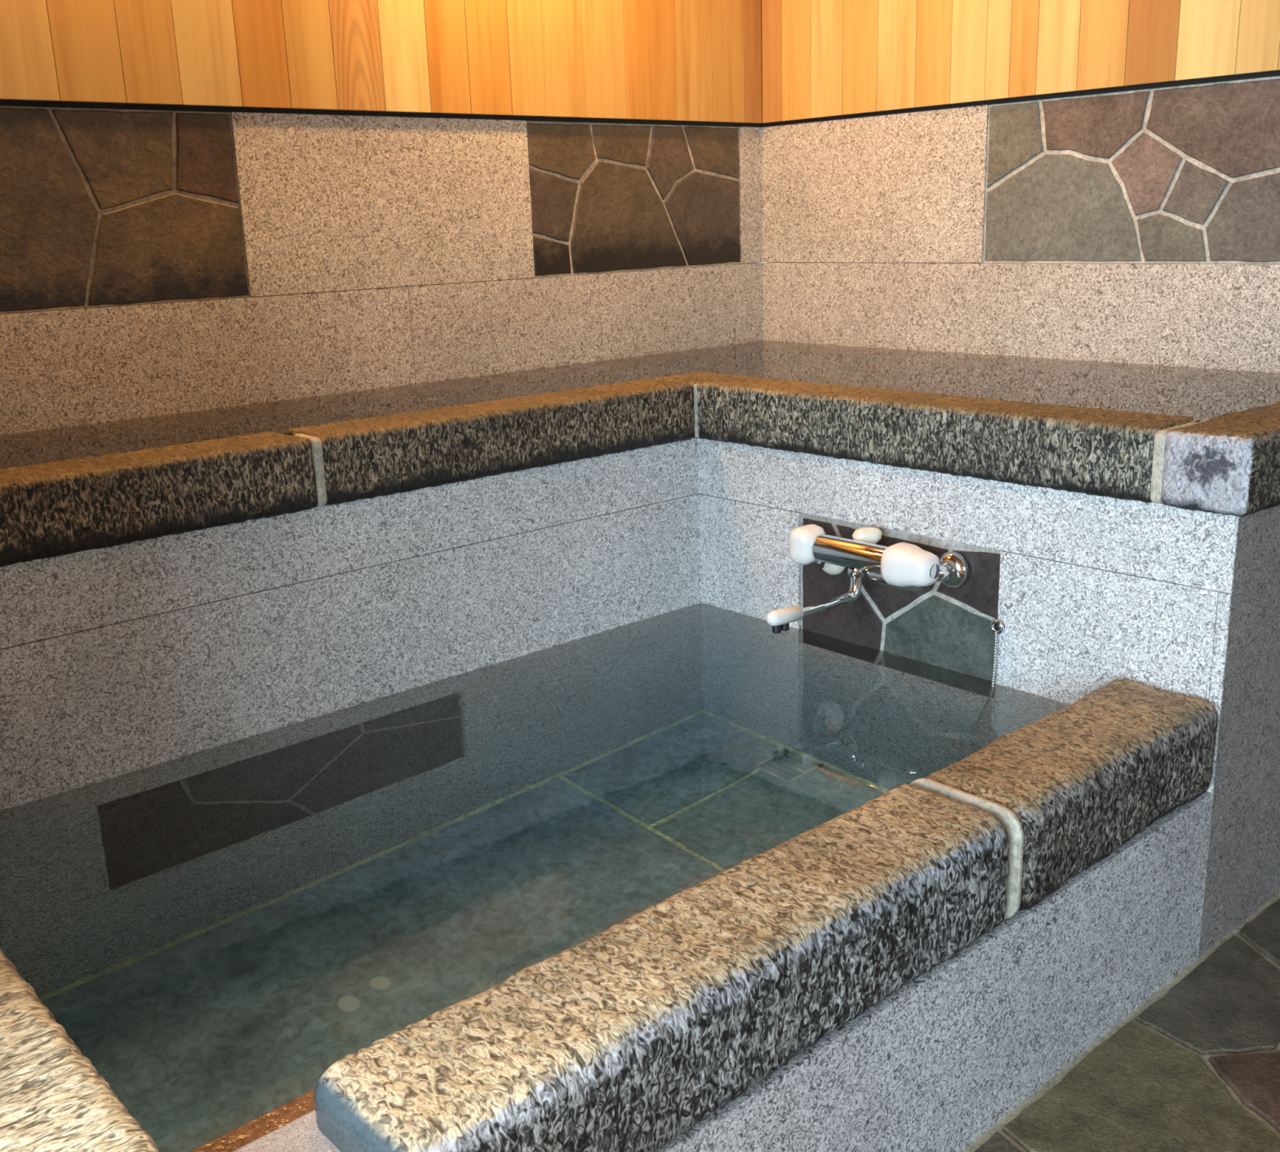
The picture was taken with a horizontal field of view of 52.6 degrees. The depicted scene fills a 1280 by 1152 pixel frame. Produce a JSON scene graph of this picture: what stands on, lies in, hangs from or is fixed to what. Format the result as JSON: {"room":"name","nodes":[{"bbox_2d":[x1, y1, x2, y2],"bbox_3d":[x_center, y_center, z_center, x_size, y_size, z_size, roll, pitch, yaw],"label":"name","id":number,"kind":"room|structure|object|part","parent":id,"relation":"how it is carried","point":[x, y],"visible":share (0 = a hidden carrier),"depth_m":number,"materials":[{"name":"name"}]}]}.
{"room":"spa","nodes":[
{"label":"spa","id":0,"kind":"room"},
{"bbox_2d":[0,111,763,434],"bbox_3d":[-0.760,-0.333,3.058,2.941,1.750,0.140,-15,20,-39],"label":"wall","id":1,"kind":"structure","parent":0,"point":[381,251],"depth_m":2.99,"materials":[{"name":"stone"}]},
{"bbox_2d":[0,105,250,313],"bbox_3d":[-1.346,-0.660,2.359,1.310,0.380,0.018,-15,20,-39],"label":"stone panel","id":2,"kind":"object","parent":1,"relation":"attached to","point":[100,207],"visible":1,"depth_m":2.60,"materials":[{"name":"brown stone"}]},
{"bbox_2d":[0,0,761,123],"bbox_3d":[-0.789,-1.439,2.751,2.951,0.855,0.154,-15,20,-39],"label":"wood panelling","id":3,"kind":"structure","parent":1,"relation":"attached to","point":[691,60],"depth_m":2.93,"materials":[{"name":"orange wood"}]},
{"bbox_2d":[526,120,740,277],"bbox_3d":[0.002,-1.022,3.507,0.762,0.380,0.018,-15,20,-39],"label":"stone panel","id":4,"kind":"object","parent":1,"relation":"attached to","point":[606,197],"visible":1,"depth_m":3.48,"materials":[{"name":"brown stone"}]},
{"bbox_2d":[0,70,1279,127],"bbox_3d":[0.083,-0.806,1.981,3.021,0.010,2.556,-15,20,-39],"label":"trim","id":5,"kind":"structure","parent":1,"relation":"attached to","point":[1270,73],"depth_m":2.97,"materials":[{"name":"black"}]},
{"bbox_2d":[761,104,1279,372],"bbox_3d":[1.248,-0.408,3.085,0.140,1.750,2.466,-15,20,-39],"label":"wall","id":6,"kind":"structure","parent":0,"point":[873,226],"depth_m":3.37,"materials":[{"name":"stone"}]},
{"bbox_2d":[760,0,1279,123],"bbox_3d":[1.199,-1.514,2.783,0.154,0.855,2.486,-15,20,-39],"label":"wood panelling","id":7,"kind":"structure","parent":6,"relation":"attached to","point":[820,58],"depth_m":3.15,"materials":[{"name":"orange wood"}]},
{"bbox_2d":[982,75,1279,263],"bbox_3d":[1.439,-0.830,2.634,0.019,0.380,1.708,-15,20,-39],"label":"stone panel","id":8,"kind":"object","parent":6,"relation":"attached to","point":[1185,174],"visible":1,"depth_m":2.95,"materials":[{"name":"stone"}]},
{"bbox_2d":[961,891,1279,1151],"bbox_3d":[0.753,1.016,1.280,8.200,0.102,6.200,-15,20,-39],"label":"floor","id":9,"kind":"structure","parent":0,"point":[1195,1067],"depth_m":1.99,"materials":[{"name":"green stone"}]},
{"bbox_2d":[0,437,1279,957],"bbox_3d":[-0.092,0.430,2.506,2.931,1.170,1.820,-15,20,-39],"label":"wall","id":10,"kind":"structure","parent":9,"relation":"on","point":[116,660],"depth_m":2.38,"materials":[{"name":"grey stone"}]},
{"bbox_2d":[0,431,317,567],"bbox_3d":[-1.052,-0.087,2.052,1.114,0.134,0.160,-15,20,-39],"label":"coping stone","id":11,"kind":"object","parent":10,"relation":"on","point":[52,508],"visible":1,"depth_m":2.16,"materials":[{"name":"grey stone"}]},
{"bbox_2d":[286,378,693,506],"bbox_3d":[-0.281,-0.294,2.709,0.958,0.134,0.160,-15,20,-39],"label":"coping stone","id":12,"kind":"object","parent":10,"relation":"on","point":[354,460],"visible":0.94,"depth_m":2.60,"materials":[{"name":"grey stone"}]},
{"bbox_2d":[0,340,1279,493],"bbox_3d":[-0.148,-0.116,2.403,2.935,0.311,1.710,-15,20,-39],"label":"stone ledge","id":13,"kind":"object","parent":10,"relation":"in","point":[1203,394],"visible":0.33,"depth_m":2.81,"materials":[{"name":"grey stone"}]},
{"bbox_2d":[801,512,1001,680],"bbox_3d":[0.532,0.080,2.690,0.023,0.365,0.506,-15,20,-39],"label":"stone panel","id":14,"kind":"object","parent":10,"relation":"attached to","point":[937,624],"visible":0.49,"depth_m":2.63,"materials":[{"name":"grey stone"}]},
{"bbox_2d":[765,524,968,634],"bbox_3d":[0.381,0.004,2.538,0.354,0.157,0.376,-15,20,-39],"label":"tap","id":15,"kind":"object","parent":14,"relation":"attached to","point":[902,565],"visible":1,"depth_m":2.53,"materials":[{"name":"silver metal"}]},
{"bbox_3d":[0.347,-0.065,2.675,0.080,0.080,0.064,-15,20,-39],"label":"handle","id":16,"kind":"part","parent":15,"relation":"part of","materials":[{"name":"white plastic"}]},
{"bbox_3d":[0.376,0.032,2.550,0.189,0.068,0.034,-15,20,-39],"label":"spout","id":17,"kind":"part","parent":15,"relation":"part of","materials":[{"name":"silver metal"}]},
{"bbox_3d":[0.521,-0.018,2.486,0.082,0.082,0.106,-15,20,-39],"label":"handle","id":18,"kind":"part","parent":15,"relation":"part of","materials":[{"name":"white plastic"}]},
{"bbox_2d":[654,371,1194,502],"bbox_3d":[0.499,-0.309,2.666,0.162,0.134,1.255,-15,20,-39],"label":"coping stone","id":19,"kind":"object","parent":10,"relation":"on","point":[1097,451],"visible":0.91,"depth_m":2.48,"materials":[{"name":"grey stone"}]},
{"bbox_2d":[990,619,1004,686],"bbox_3d":[0.630,0.499,2.550,0.177,0.842,0.050,-7,16,-17],"label":"chain","id":20,"kind":"object","parent":10,"relation":"hanging from","point":[997,627],"visible":0.23,"depth_m":2.48,"materials":[{"name":"silver metal"}]},
{"bbox_3d":[0.631,0.484,2.553,0.138,0.769,0.016,-7,16,-18],"label":"bead chain","id":21,"kind":"part","parent":20,"relation":"part of","materials":[{"name":"silver metal"}]},
{"bbox_3d":[0.688,0.096,2.478,0.012,0.018,0.018,-15,20,-39],"label":"wall plate","id":22,"kind":"part","parent":20,"relation":"part of","materials":[{"name":"silver metal"}]},
{"bbox_2d":[1150,400,1279,516],"bbox_3d":[1.228,-0.253,2.375,0.857,0.138,0.169,-15,20,-39],"label":"coping stone","id":23,"kind":"object","parent":10,"relation":"on","point":[1226,464],"visible":0.99,"depth_m":2.10,"materials":[{"name":"grey stone"}]},
{"bbox_2d":[189,791,1213,1151],"bbox_3d":[-0.211,0.771,2.099,2.140,0.857,1.282,-15,20,-39],"label":"bath","id":24,"kind":"object","parent":9,"relation":"on","point":[934,1064],"visible":0.2,"depth_m":1.84,"materials":[{"name":"stone"}]},
{"bbox_2d":[0,947,159,1151],"bbox_3d":[-0.753,0.565,1.325,0.317,0.167,1.536,-15,20,-39],"label":"coping stone","id":25,"kind":"object","parent":24,"relation":"on","point":[53,1098],"visible":1,"depth_m":1.25,"materials":[{"name":"beige stone"}]},
{"bbox_3d":[-0.328,0.621,1.209,0.175,0.087,0.200,-15,20,-39],"label":"overflow sill","id":26,"kind":"part","parent":24,"relation":"part of","materials":[{"name":"stone"}]},
{"bbox_2d":[0,602,1070,1151],"bbox_3d":[-0.161,0.674,2.285,1.850,0.718,1.105,-15,20,-39],"label":"water","id":27,"kind":"object","parent":24,"relation":"in","point":[216,929],"visible":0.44,"depth_m":1.98,"materials":[{"name":"clear liquid"}]},
{"bbox_2d":[314,783,1008,1151],"bbox_3d":[0.094,0.494,1.565,0.988,0.182,0.211,-15,20,-39],"label":"coping stone","id":28,"kind":"object","parent":24,"relation":"on","point":[627,1037],"visible":1,"depth_m":1.44,"materials":[{"name":"grey stone"}]},
{"bbox_2d":[909,679,1218,918],"bbox_3d":[0.691,0.334,2.071,0.621,0.183,0.206,-15,20,-39],"label":"coping stone","id":29,"kind":"object","parent":24,"relation":"on","point":[1068,788],"visible":0.8,"depth_m":1.98,"materials":[{"name":"grey stone"}]}
]}

